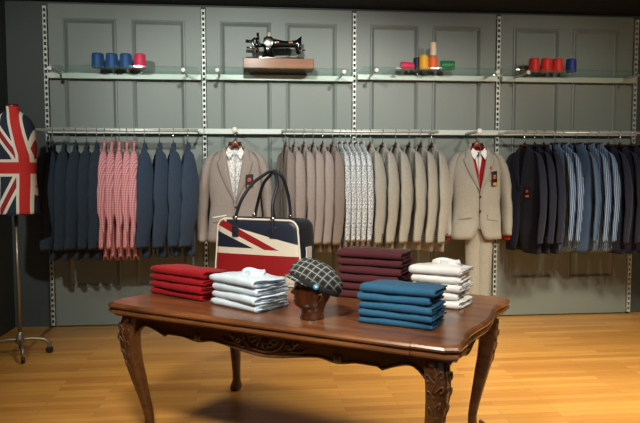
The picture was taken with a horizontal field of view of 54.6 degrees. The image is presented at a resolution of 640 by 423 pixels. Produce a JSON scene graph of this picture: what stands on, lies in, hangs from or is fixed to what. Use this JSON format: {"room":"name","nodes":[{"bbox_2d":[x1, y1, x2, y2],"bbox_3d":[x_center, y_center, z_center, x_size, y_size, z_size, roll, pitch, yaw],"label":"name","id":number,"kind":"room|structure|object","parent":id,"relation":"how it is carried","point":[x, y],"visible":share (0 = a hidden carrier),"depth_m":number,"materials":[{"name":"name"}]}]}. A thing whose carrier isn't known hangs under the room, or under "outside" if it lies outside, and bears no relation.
{"room":"clothing store","nodes":[
{"label":"clothing store","id":0,"kind":"room"},
{"bbox_2d":[0,0,14,336],"bbox_3d":[-2.229,-0.092,0.750,0.100,2.755,9.030,0,4,-6],"label":"wall","id":1,"kind":"structure","parent":0,"point":[7,302],"depth_m":5.13,"materials":[{"name":"black paint"}]},
{"bbox_2d":[197,141,272,242],"bbox_3d":[-0.692,-0.163,5.071,0.631,0.818,0.206,0,4,-6],"label":"suit jacket","id":2,"kind":"object","parent":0,"point":[214,178],"visible":0.79,"depth_m":5.00,"materials":[{"name":"beige fabric"}]},
{"bbox_2d":[226,148,243,210],"bbox_3d":[-0.692,-0.180,5.062,0.358,0.683,0.138,0,4,-6],"label":"dress shirt","id":3,"kind":"object","parent":2,"relation":"attached to","point":[234,157],"visible":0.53,"depth_m":5.02,"materials":[{"name":"white fabric"}]},
{"bbox_2d":[0,312,639,422],"bbox_3d":[1.561,1.300,1.296,7.730,0.100,9.200,0,4,-6],"label":"floor","id":4,"kind":"structure","parent":0,"point":[550,368],"depth_m":3.96,"materials":[{"name":"brown wood"}]},
{"bbox_2d":[0,104,52,363],"bbox_3d":[-2.166,0.142,4.455,0.388,1.811,0.310,2,4,25],"label":"mannequin","id":5,"kind":"object","parent":4,"relation":"on","point":[19,194],"visible":1,"depth_m":4.34,"materials":[{"name":"fabric"}]},
{"bbox_2d":[108,287,509,422],"bbox_3d":[-0.044,0.786,3.091,1.751,0.699,1.040,2,4,27],"label":"table","id":6,"kind":"object","parent":4,"relation":"on","point":[338,338],"visible":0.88,"depth_m":2.69,"materials":[{"name":"brown wood"}]},
{"bbox_2d":[150,287,214,300],"bbox_3d":[-0.682,0.412,3.199,0.399,0.034,0.182,3,5,37],"label":"shirt","id":7,"kind":"object","parent":6,"relation":"on","point":[158,290],"visible":0.55,"depth_m":3.10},
{"bbox_2d":[149,280,216,294],"bbox_3d":[-0.680,0.377,3.184,0.402,0.036,0.182,3,5,38],"label":"shirt","id":8,"kind":"object","parent":7,"relation":"on","point":[201,290],"visible":0.62,"depth_m":3.08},
{"bbox_2d":[150,273,214,285],"bbox_3d":[-0.681,0.339,3.197,0.401,0.036,0.182,2,4,35],"label":"shirt","id":9,"kind":"object","parent":8,"relation":"on","point":[157,276],"visible":0.64,"depth_m":3.10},
{"bbox_2d":[150,264,226,278],"bbox_3d":[-0.677,0.301,3.192,0.397,0.038,0.182,3,5,36],"label":"shirt","id":10,"kind":"object","parent":9,"relation":"on","point":[185,270],"visible":0.98,"depth_m":3.13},
{"bbox_2d":[210,297,288,312],"bbox_3d":[-0.333,0.427,2.942,0.322,0.035,0.217,3,5,41],"label":"shirt","id":11,"kind":"object","parent":6,"relation":"on","point":[216,300],"visible":0.62,"depth_m":2.85,"materials":[{"name":"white fabric"}]},
{"bbox_2d":[212,289,287,304],"bbox_3d":[-0.333,0.391,2.935,0.316,0.037,0.216,3,5,44],"label":"shirt","id":12,"kind":"object","parent":11,"relation":"on","point":[252,300],"visible":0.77,"depth_m":2.84,"materials":[{"name":"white fabric"}]},
{"bbox_2d":[212,282,288,296],"bbox_3d":[-0.333,0.353,2.939,0.312,0.037,0.217,3,5,41],"label":"shirt","id":13,"kind":"object","parent":12,"relation":"on","point":[272,289],"visible":0.68,"depth_m":2.85,"materials":[{"name":"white fabric"}]},
{"bbox_2d":[209,267,285,287],"bbox_3d":[-0.339,0.301,2.929,0.318,0.066,0.216,3,5,42],"label":"shirt","id":14,"kind":"object","parent":13,"relation":"on","point":[250,277],"visible":1,"depth_m":2.86,"materials":[{"name":"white fabric"}]},
{"bbox_2d":[215,170,314,286],"bbox_3d":[-0.314,0.083,3.556,0.567,0.645,0.247,2,4,23],"label":"bag","id":15,"kind":"object","parent":6,"relation":"on","point":[272,244],"visible":0.68,"depth_m":3.46,"materials":[{"name":"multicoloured leather"}]},
{"bbox_2d":[285,257,342,320],"bbox_3d":[-0.027,0.330,2.678,0.305,0.264,0.316,3,5,43],"label":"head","id":16,"kind":"object","parent":6,"relation":"on","point":[311,302],"depth_m":2.62},
{"bbox_2d":[339,289,359,297],"bbox_3d":[0.276,0.410,3.166,0.346,0.039,0.222,2,4,25],"label":"shirt","id":17,"kind":"object","parent":6,"relation":"on","point":[345,292],"visible":0.18,"depth_m":3.11,"materials":[{"name":"red fabric"}]},
{"bbox_2d":[342,280,411,289],"bbox_3d":[0.282,0.370,3.158,0.347,0.040,0.222,2,4,27],"label":"shirt","id":18,"kind":"object","parent":17,"relation":"on","point":[346,284],"visible":0.2,"depth_m":3.11,"materials":[{"name":"red fabric"}]},
{"bbox_2d":[338,272,411,282],"bbox_3d":[0.276,0.329,3.160,0.344,0.040,0.222,2,4,26],"label":"shirt","id":19,"kind":"object","parent":18,"relation":"on","point":[351,277],"visible":0.55,"depth_m":3.08,"materials":[{"name":"red fabric"}]},
{"bbox_2d":[337,265,409,276],"bbox_3d":[0.282,0.288,3.160,0.344,0.040,0.221,2,4,26],"label":"shirt","id":20,"kind":"object","parent":19,"relation":"on","point":[368,270],"visible":0.77,"depth_m":3.06,"materials":[{"name":"red fabric"}]},
{"bbox_2d":[337,256,413,267],"bbox_3d":[0.285,0.247,3.161,0.346,0.041,0.221,2,4,25],"label":"shirt","id":21,"kind":"object","parent":20,"relation":"on","point":[356,261],"visible":0.73,"depth_m":3.07,"materials":[{"name":"red fabric"}]},
{"bbox_2d":[337,246,412,259],"bbox_3d":[0.283,0.205,3.150,0.346,0.042,0.221,2,4,24],"label":"shirt","id":22,"kind":"object","parent":21,"relation":"on","point":[360,252],"visible":1,"depth_m":3.07,"materials":[{"name":"red fabric"}]},
{"bbox_2d":[357,315,444,329],"bbox_3d":[0.340,0.450,2.617,0.329,0.030,0.202,2,4,26],"label":"shirt","id":23,"kind":"object","parent":6,"relation":"on","point":[364,319],"visible":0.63,"depth_m":2.53,"materials":[{"name":"blue fabric"}]},
{"bbox_2d":[358,307,446,322],"bbox_3d":[0.344,0.420,2.607,0.333,0.030,0.201,2,4,28],"label":"shirt","id":24,"kind":"object","parent":23,"relation":"on","point":[362,311],"visible":0.61,"depth_m":2.53,"materials":[{"name":"blue fabric"}]},
{"bbox_2d":[357,300,445,315],"bbox_3d":[0.345,0.387,2.606,0.331,0.033,0.202,2,4,28],"label":"shirt","id":25,"kind":"object","parent":24,"relation":"on","point":[434,308],"visible":0.7,"depth_m":2.52,"materials":[{"name":"blue fabric"}]},
{"bbox_2d":[357,291,443,305],"bbox_3d":[0.337,0.352,2.614,0.327,0.034,0.202,2,4,27],"label":"shirt","id":26,"kind":"object","parent":25,"relation":"on","point":[369,296],"visible":0.7,"depth_m":2.53,"materials":[{"name":"blue fabric"}]},
{"bbox_2d":[359,279,446,297],"bbox_3d":[0.349,0.317,2.607,0.331,0.036,0.202,2,4,27],"label":"shirt","id":27,"kind":"object","parent":26,"relation":"on","point":[396,287],"visible":1,"depth_m":2.55,"materials":[{"name":"blue fabric"}]},
{"bbox_2d":[439,295,471,308],"bbox_3d":[0.581,0.424,2.974,0.256,0.036,0.202,2,4,30],"label":"shirt","id":28,"kind":"object","parent":6,"relation":"on","point":[464,302],"visible":0.29,"depth_m":2.87,"materials":[{"name":"white fabric"}]},
{"bbox_2d":[442,289,468,300],"bbox_3d":[0.571,0.386,2.985,0.245,0.037,0.202,2,4,28],"label":"shirt","id":29,"kind":"object","parent":28,"relation":"on","point":[447,295],"visible":0.29,"depth_m":2.87,"materials":[{"name":"white fabric"}]},
{"bbox_2d":[413,280,472,292],"bbox_3d":[0.583,0.349,2.972,0.250,0.037,0.202,2,4,31],"label":"shirt","id":30,"kind":"object","parent":29,"relation":"on","point":[453,288],"visible":0.36,"depth_m":2.86,"materials":[{"name":"white fabric"}]},
{"bbox_2d":[411,272,471,284],"bbox_3d":[0.583,0.310,2.972,0.249,0.038,0.201,2,4,29],"label":"shirt","id":31,"kind":"object","parent":30,"relation":"on","point":[443,279],"visible":0.77,"depth_m":2.89,"materials":[{"name":"white fabric"}]},
{"bbox_2d":[409,257,473,276],"bbox_3d":[0.579,0.258,2.962,0.262,0.066,0.202,2,4,29],"label":"shirt","id":32,"kind":"object","parent":31,"relation":"on","point":[441,265],"visible":1,"depth_m":2.90,"materials":[{"name":"white fabric"}]},
{"bbox_2d":[5,0,639,326],"bbox_3d":[1.120,-0.411,5.689,7.730,2.755,0.170,0,4,-6],"label":"wall","id":33,"kind":"structure","parent":0,"point":[23,19],"depth_m":5.28,"materials":[{"name":"grey paint"}]},
{"bbox_2d":[42,5,56,325],"bbox_3d":[-2.288,-0.367,5.246,0.031,2.690,0.050,0,4,-6],"label":"upright","id":34,"kind":"object","parent":33,"relation":"attached to","point":[44,8],"visible":0.63,"depth_m":5.20,"materials":[{"name":"grey paint"}]},
{"bbox_2d":[47,66,200,79],"bbox_3d":[-1.622,-1.134,5.066,1.260,0.062,0.338,0,4,-6],"label":"glass shelf","id":35,"kind":"object","parent":34,"relation":"attached to","point":[56,74],"visible":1,"depth_m":5.19,"materials":[{"name":"clear glass"}]},
{"bbox_2d":[48,128,203,133],"bbox_3d":[-1.637,-0.681,5.242,1.298,0.046,0.044,0,4,-6],"label":"wall bar","id":36,"kind":"object","parent":34,"relation":"attached to","point":[201,130],"visible":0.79,"depth_m":5.23,"materials":[{"name":"grey paint"}]},
{"bbox_2d":[35,128,199,133],"bbox_3d":[-1.637,-0.661,5.097,1.270,0.024,0.246,0,4,-6],"label":"rail","id":37,"kind":"object","parent":36,"relation":"attached to","point":[45,130],"visible":1,"depth_m":4.98,"materials":[{"name":"silver metal"}]},
{"label":"clothes hanger","id":38,"kind":"object","parent":37,"relation":"hanging from","visible":0},
{"bbox_2d":[40,142,60,260],"bbox_3d":[-2.137,-0.088,4.971,0.146,0.926,0.568,-1,4,-16],"label":"suit jacket","id":39,"kind":"object","parent":38,"relation":"hanging from","point":[48,171],"visible":0.75,"depth_m":4.72,"materials":[{"name":"blue fabric"}]},
{"label":"clothes hanger","id":40,"kind":"object","parent":37,"relation":"hanging from","visible":0},
{"bbox_2d":[53,142,72,261],"bbox_3d":[-2.044,-0.088,4.981,0.140,0.928,0.568,-1,4,-17],"label":"suit jacket","id":41,"kind":"object","parent":40,"relation":"hanging from","point":[63,155],"visible":0.69,"depth_m":4.73,"materials":[{"name":"blue fabric"}]},
{"label":"clothes hanger","id":42,"kind":"object","parent":37,"relation":"hanging from","visible":0},
{"bbox_2d":[64,142,83,259],"bbox_3d":[-1.960,-0.093,4.989,0.148,0.920,0.572,-1,4,-17],"label":"suit jacket","id":43,"kind":"object","parent":42,"relation":"hanging from","point":[71,216],"visible":0.76,"depth_m":4.74,"materials":[{"name":"blue fabric"}]},
{"bbox_3d":[-1.869,-0.557,4.969,0.012,0.229,0.244,-1,4,-15],"label":"clothes hanger","id":44,"kind":"object","parent":37,"relation":"hanging from","visible":0},
{"bbox_2d":[77,142,93,259],"bbox_3d":[-1.864,-0.096,5.000,0.137,0.915,0.567,-1,4,-15],"label":"suit jacket","id":45,"kind":"object","parent":44,"relation":"hanging from","point":[83,182],"visible":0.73,"depth_m":4.75,"materials":[{"name":"blue fabric"}]},
{"bbox_3d":[-1.791,-0.557,4.977,0.012,0.229,0.244,-1,4,-15],"label":"clothes hanger","id":46,"kind":"object","parent":37,"relation":"hanging from","visible":0},
{"bbox_2d":[88,142,102,259],"bbox_3d":[-1.786,-0.095,5.007,0.134,0.917,0.570,-1,4,-15],"label":"suit jacket","id":47,"kind":"object","parent":46,"relation":"hanging from","point":[93,229],"visible":0.64,"depth_m":4.75,"materials":[{"name":"blue fabric"}]},
{"label":"clothes hanger","id":48,"kind":"object","parent":37,"relation":"hanging from","visible":0},
{"bbox_2d":[135,142,153,257],"bbox_3d":[-1.421,-0.101,5.043,0.160,0.912,0.578,-1,4,-16],"label":"suit jacket","id":49,"kind":"object","parent":48,"relation":"hanging from","point":[145,174],"visible":1,"depth_m":4.80,"materials":[{"name":"blue fabric"}]},
{"label":"clothes hanger","id":50,"kind":"object","parent":37,"relation":"hanging from","visible":0},
{"bbox_2d":[151,143,168,257],"bbox_3d":[-1.301,-0.101,5.054,0.168,0.913,0.575,-1,4,-18],"label":"suit jacket","id":51,"kind":"object","parent":50,"relation":"hanging from","point":[159,228],"visible":0.94,"depth_m":4.81,"materials":[{"name":"blue fabric"}]},
{"label":"clothes hanger","id":52,"kind":"object","parent":37,"relation":"hanging from","visible":0},
{"bbox_2d":[167,143,182,256],"bbox_3d":[-1.183,-0.108,5.067,0.161,0.901,0.575,-1,4,-16],"label":"suit jacket","id":53,"kind":"object","parent":52,"relation":"hanging from","point":[174,196],"visible":0.85,"depth_m":4.82,"materials":[{"name":"blue fabric"}]},
{"bbox_3d":[-1.076,-0.562,5.047,0.012,0.229,0.244,-1,4,-15],"label":"clothes hanger","id":54,"kind":"object","parent":37,"relation":"hanging from","visible":0},
{"bbox_2d":[179,143,198,256],"bbox_3d":[-1.087,-0.106,5.073,0.173,0.905,0.580,-1,4,-15],"label":"suit jacket","id":55,"kind":"object","parent":54,"relation":"hanging from","point":[190,178],"visible":0.97,"depth_m":4.83,"materials":[{"name":"blue fabric"}]},
{"label":"clothes hanger","id":56,"kind":"object","parent":37,"relation":"hanging from","visible":0},
{"bbox_2d":[97,140,109,260],"bbox_3d":[-1.730,-0.090,5.012,0.093,0.962,0.546,-1,4,-15],"label":"dress shirt","id":57,"kind":"object","parent":56,"relation":"hanging from","point":[103,155],"visible":0.65,"depth_m":4.77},
{"bbox_2d":[48,3,203,325],"bbox_3d":[-1.641,-0.379,5.315,1.256,2.720,0.040,0,4,-6],"label":"wall panel","id":58,"kind":"object","parent":33,"relation":"attached to","point":[169,37],"depth_m":5.28,"materials":[{"name":"grey paint"}]},
{"bbox_2d":[201,9,208,266],"bbox_3d":[-0.994,-0.376,5.372,0.031,2.690,0.050,0,4,-6],"label":"upright","id":59,"kind":"object","parent":33,"relation":"attached to","point":[203,22],"visible":0.59,"depth_m":5.31,"materials":[{"name":"grey paint"}]},
{"bbox_2d":[204,129,354,134],"bbox_3d":[-0.344,-0.690,5.368,1.298,0.046,0.044,0,4,-6],"label":"wall bar","id":60,"kind":"object","parent":59,"relation":"attached to","point":[206,131],"visible":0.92,"depth_m":5.33,"materials":[{"name":"grey paint"}]},
{"bbox_2d":[206,68,352,81],"bbox_3d":[-0.329,-1.147,5.192,1.260,0.062,0.338,0,4,-6],"label":"glass shelf","id":61,"kind":"object","parent":59,"relation":"attached to","point":[340,78],"visible":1,"depth_m":5.32,"materials":[{"name":"glass"}]},
{"bbox_2d":[243,32,313,72],"bbox_3d":[-0.348,-1.333,5.170,0.580,0.312,0.200,0,4,-6],"label":"sewing machine","id":62,"kind":"object","parent":61,"relation":"on","point":[268,62],"visible":1,"depth_m":5.10,"materials":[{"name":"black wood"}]},
{"bbox_2d":[206,7,351,273],"bbox_3d":[-0.347,-0.388,5.441,1.256,2.720,0.040,0,4,-6],"label":"wall panel","id":63,"kind":"object","parent":33,"relation":"attached to","point":[326,35],"depth_m":5.39,"materials":[{"name":"grey paint"}]},
{"bbox_2d":[352,13,355,141],"bbox_3d":[0.300,-0.386,5.498,0.031,2.690,0.050,0,4,-6],"label":"upright","id":64,"kind":"object","parent":33,"relation":"attached to","point":[353,14],"visible":0.38,"depth_m":5.43,"materials":[{"name":"grey paint"}]},
{"bbox_2d":[355,129,498,135],"bbox_3d":[0.950,-0.700,5.494,1.298,0.046,0.044,0,4,-6],"label":"wall bar","id":65,"kind":"object","parent":64,"relation":"attached to","point":[441,132],"visible":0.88,"depth_m":5.49,"materials":[{"name":"grey paint"}]},
{"bbox_2d":[357,68,499,81],"bbox_3d":[0.965,-1.174,5.317,1.260,0.062,0.338,0,4,-6],"label":"glass shelf","id":66,"kind":"object","parent":64,"relation":"attached to","point":[488,78],"visible":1,"depth_m":5.44,"materials":[{"name":"clear glass"}]},
{"bbox_2d":[356,11,495,295],"bbox_3d":[0.946,-0.398,5.567,1.256,2.720,0.040,0,4,-6],"label":"wall panel","id":67,"kind":"object","parent":33,"relation":"attached to","point":[384,40],"depth_m":5.51,"materials":[{"name":"grey paint"}]},
{"bbox_2d":[491,16,500,295],"bbox_3d":[1.594,-0.395,5.624,0.031,2.690,0.050,0,4,-6],"label":"upright","id":68,"kind":"object","parent":33,"relation":"attached to","point":[498,19],"visible":0.69,"depth_m":5.58,"materials":[{"name":"grey paint"}]},
{"bbox_2d":[499,130,636,135],"bbox_3d":[2.244,-0.709,5.620,1.298,0.046,0.044,0,4,-6],"label":"wall bar","id":69,"kind":"object","parent":68,"relation":"attached to","point":[500,131],"visible":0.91,"depth_m":5.59,"materials":[{"name":"grey paint"}]},
{"bbox_2d":[501,70,639,83],"bbox_3d":[2.259,-1.183,5.443,1.260,0.062,0.338,0,4,-6],"label":"glass shelf","id":70,"kind":"object","parent":68,"relation":"attached to","point":[632,79],"visible":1,"depth_m":5.57,"materials":[{"name":"clear glass"}]},
{"bbox_2d":[496,15,633,314],"bbox_3d":[2.240,-0.407,5.694,1.256,2.720,0.040,0,4,-6],"label":"wall panel","id":71,"kind":"object","parent":33,"relation":"attached to","point":[602,47],"depth_m":5.67,"materials":[{"name":"grey paint"}]},
{"bbox_2d":[625,20,638,311],"bbox_3d":[2.888,-0.404,5.750,0.031,2.690,0.050,0,4,-6],"label":"upright","id":72,"kind":"object","parent":33,"relation":"attached to","point":[636,22],"visible":0.61,"depth_m":5.70,"materials":[{"name":"grey paint"}]},
{"bbox_2d":[7,0,639,15],"bbox_3d":[1.558,-1.560,1.113,7.730,0.120,9.200,0,4,-6],"label":"ceiling","id":73,"kind":"structure","parent":0,"point":[572,7],"depth_m":5.29,"materials":[{"name":"black paint"}]},
{"bbox_2d":[281,130,438,134],"bbox_3d":[0.331,-0.675,5.289,1.325,0.024,0.246,0,4,-6],"label":"rail","id":74,"kind":"object","parent":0,"point":[282,131],"visible":0.98,"depth_m":5.17,"materials":[{"name":"silver metal"}]},
{"bbox_2d":[318,143,334,251],"bbox_3d":[0.013,-0.124,5.180,0.138,0.885,0.567,-1,4,-16],"label":"suit jacket","id":75,"kind":"object","parent":74,"relation":"hanging from","point":[329,209],"visible":0.51,"depth_m":4.93,"materials":[{"name":"brown fabric"}]},
{"bbox_2d":[377,143,400,248],"bbox_3d":[0.517,-0.129,5.228,0.156,0.882,0.574,-1,4,-17],"label":"suit jacket","id":76,"kind":"object","parent":74,"relation":"hanging from","point":[391,168],"visible":0.51,"depth_m":4.99,"materials":[{"name":"beige fabric"}]},
{"bbox_2d":[426,144,450,251],"bbox_3d":[0.939,-0.127,5.272,0.158,0.893,0.571,-1,4,-18],"label":"suit jacket","id":77,"kind":"object","parent":74,"relation":"hanging from","point":[442,167],"visible":0.48,"depth_m":5.03,"materials":[{"name":"beige fabric"}]},
{"label":"clothes hanger","id":78,"kind":"object","parent":74,"relation":"hanging from","visible":0},
{"bbox_2d":[274,143,295,217],"bbox_3d":[-0.286,-0.118,5.151,0.139,0.893,0.567,-1,4,-16],"label":"suit jacket","id":79,"kind":"object","parent":78,"relation":"hanging from","point":[285,164],"visible":0.6,"depth_m":5.05,"materials":[{"name":"brown fabric"}]},
{"label":"clothes hanger","id":80,"kind":"object","parent":74,"relation":"hanging from","visible":0},
{"bbox_2d":[290,143,307,217],"bbox_3d":[-0.214,-0.120,5.158,0.136,0.889,0.565,-1,4,-15],"label":"suit jacket","id":81,"kind":"object","parent":80,"relation":"hanging from","point":[301,205],"visible":0.42,"depth_m":4.91,"materials":[{"name":"brown fabric"}]},
{"label":"clothes hanger","id":82,"kind":"object","parent":74,"relation":"hanging from","visible":0},
{"bbox_2d":[299,143,315,235],"bbox_3d":[-0.129,-0.120,5.168,0.132,0.892,0.566,-1,4,-17],"label":"suit jacket","id":83,"kind":"object","parent":82,"relation":"hanging from","point":[309,160],"visible":0.3,"depth_m":4.92,"materials":[{"name":"brown fabric"}]},
{"label":"clothes hanger","id":84,"kind":"object","parent":74,"relation":"hanging from","visible":0},
{"bbox_2d":[309,143,324,251],"bbox_3d":[-0.062,-0.125,5.173,0.140,0.883,0.565,-1,4,-17],"label":"suit jacket","id":85,"kind":"object","parent":84,"relation":"hanging from","point":[320,164],"visible":0.41,"depth_m":4.92,"materials":[{"name":"brown fabric"}]},
{"bbox_3d":[0.103,-0.571,5.162,0.012,0.229,0.244,-1,4,-15],"label":"clothes hanger","id":86,"kind":"object","parent":74,"relation":"hanging from","visible":0},
{"bbox_2d":[328,143,345,252],"bbox_3d":[0.095,-0.120,5.188,0.143,0.894,0.566,-1,4,-15],"label":"suit jacket","id":87,"kind":"object","parent":86,"relation":"hanging from","point":[340,199],"visible":0.44,"depth_m":4.94,"materials":[{"name":"brown fabric"}]},
{"label":"clothes hanger","id":88,"kind":"object","parent":74,"relation":"hanging from","visible":0},
{"bbox_2d":[366,143,387,247],"bbox_3d":[0.426,-0.125,5.223,0.148,0.890,0.576,-1,4,-16],"label":"suit jacket","id":89,"kind":"object","parent":88,"relation":"hanging from","point":[380,178],"visible":0.47,"depth_m":4.98,"materials":[{"name":"beige fabric"}]},
{"label":"clothes hanger","id":90,"kind":"object","parent":74,"relation":"hanging from","visible":0},
{"bbox_2d":[390,143,413,248],"bbox_3d":[0.634,-0.129,5.241,0.155,0.884,0.572,-1,4,-16],"label":"suit jacket","id":91,"kind":"object","parent":90,"relation":"hanging from","point":[404,168],"visible":0.43,"depth_m":5.00,"materials":[{"name":"beige fabric"}]},
{"bbox_3d":[0.751,-0.576,5.225,0.012,0.229,0.244,-1,4,-17],"label":"clothes hanger","id":92,"kind":"object","parent":74,"relation":"hanging from","visible":0},
{"bbox_2d":[403,143,427,249],"bbox_3d":[0.747,-0.133,5.252,0.160,0.878,0.572,-1,4,-17],"label":"suit jacket","id":93,"kind":"object","parent":92,"relation":"hanging from","point":[419,179],"visible":0.55,"depth_m":5.02,"materials":[{"name":"beige fabric"}]},
{"label":"clothes hanger","id":94,"kind":"object","parent":74,"relation":"hanging from","visible":0},
{"bbox_2d":[415,143,439,251],"bbox_3d":[0.843,-0.128,5.260,0.157,0.890,0.573,-1,4,-17],"label":"suit jacket","id":95,"kind":"object","parent":94,"relation":"hanging from","point":[433,200],"visible":0.51,"depth_m":5.02,"materials":[{"name":"beige fabric"}]},
{"bbox_2d":[445,142,512,239],"bbox_3d":[1.329,-0.177,5.267,0.619,0.818,0.196,0,4,-6],"label":"suit jacket","id":96,"kind":"object","parent":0,"point":[465,215],"visible":0.92,"depth_m":5.20,"materials":[{"name":"beige fabric"}]},
{"bbox_2d":[465,229,492,295],"bbox_3d":[1.359,0.485,5.317,0.256,0.720,0.092,0,4,-6],"label":"trousers","id":97,"kind":"object","parent":96,"relation":"hanging from","point":[478,251],"visible":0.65,"depth_m":5.28,"materials":[{"name":"fabric"}]},
{"bbox_2d":[498,131,639,134],"bbox_3d":[2.426,-0.690,5.493,1.665,0.024,0.246,0,4,-6],"label":"rail","id":98,"kind":"object","parent":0,"point":[507,132],"visible":1,"depth_m":5.35,"materials":[{"name":"silver metal"}]},
{"bbox_2d":[501,144,547,253],"bbox_3d":[1.752,-0.116,5.349,0.159,0.926,0.573,-2,4,-23],"label":"suit jacket","id":99,"kind":"object","parent":98,"relation":"hanging from","point":[529,191],"visible":0.77,"depth_m":5.25,"materials":[{"name":"black fabric"}]},
{"bbox_2d":[595,142,620,252],"bbox_3d":[2.408,-0.125,5.415,0.114,0.952,0.554,-1,4,-18],"label":"dress shirt","id":100,"kind":"object","parent":98,"relation":"hanging from","point":[613,167],"visible":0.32,"depth_m":5.19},
{"bbox_2d":[604,144,632,253],"bbox_3d":[2.514,-0.117,5.428,0.134,0.936,0.567,-1,4,-17],"label":"suit jacket","id":101,"kind":"object","parent":98,"relation":"hanging from","point":[624,225],"visible":0.41,"depth_m":5.23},
{"bbox_2d":[614,144,639,253],"bbox_3d":[2.615,-0.117,5.432,0.139,0.936,0.579,-1,4,-18],"label":"suit jacket","id":102,"kind":"object","parent":98,"relation":"hanging from","point":[633,160],"visible":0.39,"depth_m":5.25,"materials":[{"name":"black fabric"}]},
{"bbox_3d":[1.847,-0.583,5.332,0.012,0.229,0.244,-1,4,-19],"label":"clothes hanger","id":103,"kind":"object","parent":98,"relation":"hanging from","visible":0},
{"bbox_2d":[530,144,556,253],"bbox_3d":[1.850,-0.117,5.362,0.131,0.926,0.569,-1,4,-19],"label":"suit jacket","id":104,"kind":"object","parent":103,"relation":"hanging from","point":[549,166],"visible":0.3,"depth_m":5.12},
{"label":"clothes hanger","id":105,"kind":"object","parent":98,"relation":"hanging from","visible":0},
{"bbox_2d":[540,144,565,253],"bbox_3d":[1.928,-0.118,5.369,0.122,0.925,0.564,-1,4,-18],"label":"suit jacket","id":106,"kind":"object","parent":105,"relation":"hanging from","point":[560,176],"visible":0.29,"depth_m":5.13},
{"bbox_3d":[-1.673,-0.558,4.989,0.010,0.229,0.244,-1,4,-15],"label":"clothes hanger","id":107,"kind":"object","parent":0,"visible":0},
{"bbox_2d":[105,140,117,260],"bbox_3d":[-1.673,-0.090,5.019,0.094,0.962,0.548,-1,4,-15],"label":"dress shirt","id":108,"kind":"object","parent":107,"relation":"hanging from","point":[109,174],"visible":0.78,"depth_m":4.78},
{"label":"clothes hanger","id":109,"kind":"object","parent":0,"visible":0},
{"bbox_2d":[113,140,125,260],"bbox_3d":[-1.611,-0.091,5.025,0.094,0.962,0.544,-1,4,-15],"label":"dress shirt","id":110,"kind":"object","parent":109,"relation":"hanging from","point":[119,155],"visible":0.77,"depth_m":4.78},
{"label":"clothes hanger","id":111,"kind":"object","parent":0,"visible":0},
{"bbox_2d":[121,140,131,259],"bbox_3d":[-1.556,-0.091,5.029,0.094,0.962,0.546,-1,4,-16],"label":"dress shirt","id":112,"kind":"object","parent":111,"relation":"hanging from","point":[126,157],"visible":0.84,"depth_m":4.79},
{"bbox_3d":[-1.500,-0.559,5.005,0.010,0.229,0.244,-1,4,-15],"label":"clothes hanger","id":113,"kind":"object","parent":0,"visible":0},
{"bbox_2d":[128,140,139,259],"bbox_3d":[-1.497,-0.092,5.035,0.095,0.962,0.545,-1,4,-15],"label":"dress shirt","id":114,"kind":"object","parent":113,"relation":"hanging from","point":[132,189],"visible":0.83,"depth_m":4.79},
{"label":"clothes hanger","id":115,"kind":"object","parent":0,"visible":0},
{"bbox_2d":[336,141,351,248],"bbox_3d":[0.169,-0.134,5.197,0.078,0.902,0.537,-1,4,-15],"label":"dress shirt","id":116,"kind":"object","parent":115,"relation":"hanging from","point":[348,194],"visible":0.46,"depth_m":4.96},
{"label":"clothes hanger","id":117,"kind":"object","parent":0,"visible":0},
{"bbox_2d":[343,141,356,247],"bbox_3d":[0.212,-0.134,5.201,0.080,0.902,0.538,-1,4,-16],"label":"dress shirt","id":118,"kind":"object","parent":117,"relation":"hanging from","point":[346,146],"visible":0.39,"depth_m":4.96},
{"label":"clothes hanger","id":119,"kind":"object","parent":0,"visible":0},
{"bbox_2d":[348,141,361,246],"bbox_3d":[0.256,-0.134,5.205,0.080,0.902,0.537,-1,4,-15],"label":"dress shirt","id":120,"kind":"object","parent":119,"relation":"hanging from","point":[351,146],"visible":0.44,"depth_m":4.96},
{"label":"clothes hanger","id":121,"kind":"object","parent":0,"visible":0},
{"bbox_2d":[354,141,367,246],"bbox_3d":[0.299,-0.135,5.209,0.082,0.902,0.537,-1,4,-15],"label":"dress shirt","id":122,"kind":"object","parent":121,"relation":"hanging from","point":[357,147],"visible":0.41,"depth_m":4.97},
{"label":"clothes hanger","id":123,"kind":"object","parent":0,"visible":0},
{"bbox_2d":[359,141,374,246],"bbox_3d":[0.345,-0.135,5.213,0.081,0.902,0.536,-1,4,-16],"label":"dress shirt","id":124,"kind":"object","parent":123,"relation":"hanging from","point":[371,187],"visible":0.34,"depth_m":4.98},
{"label":"clothes hanger","id":125,"kind":"object","parent":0,"visible":0},
{"bbox_2d":[549,142,575,251],"bbox_3d":[2.023,-0.127,5.379,0.098,0.942,0.552,-1,4,-18],"label":"dress shirt","id":126,"kind":"object","parent":125,"relation":"hanging from","point":[570,185],"visible":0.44,"depth_m":5.18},
{"label":"clothes hanger","id":127,"kind":"object","parent":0,"visible":0},
{"bbox_2d":[560,142,583,251],"bbox_3d":[2.091,-0.127,5.383,0.103,0.942,0.550,-1,4,-18],"label":"dress shirt","id":128,"kind":"object","parent":127,"relation":"hanging from","point":[572,246],"visible":0.37,"depth_m":5.15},
{"label":"clothes hanger","id":129,"kind":"object","parent":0,"visible":0},
{"bbox_2d":[570,142,600,252],"bbox_3d":[2.218,-0.123,5.397,0.124,0.952,0.560,-2,4,-24],"label":"dress shirt","id":130,"kind":"object","parent":129,"relation":"hanging from","point":[591,177],"visible":0.44,"depth_m":5.24,"materials":[{"name":"fabric"}]},
{"label":"clothes hanger","id":131,"kind":"object","parent":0,"visible":0},
{"bbox_2d":[583,142,611,252],"bbox_3d":[2.329,-0.124,5.408,0.116,0.952,0.556,-1,4,-18],"label":"dress shirt","id":132,"kind":"object","parent":131,"relation":"hanging from","point":[604,172],"visible":0.41,"depth_m":5.22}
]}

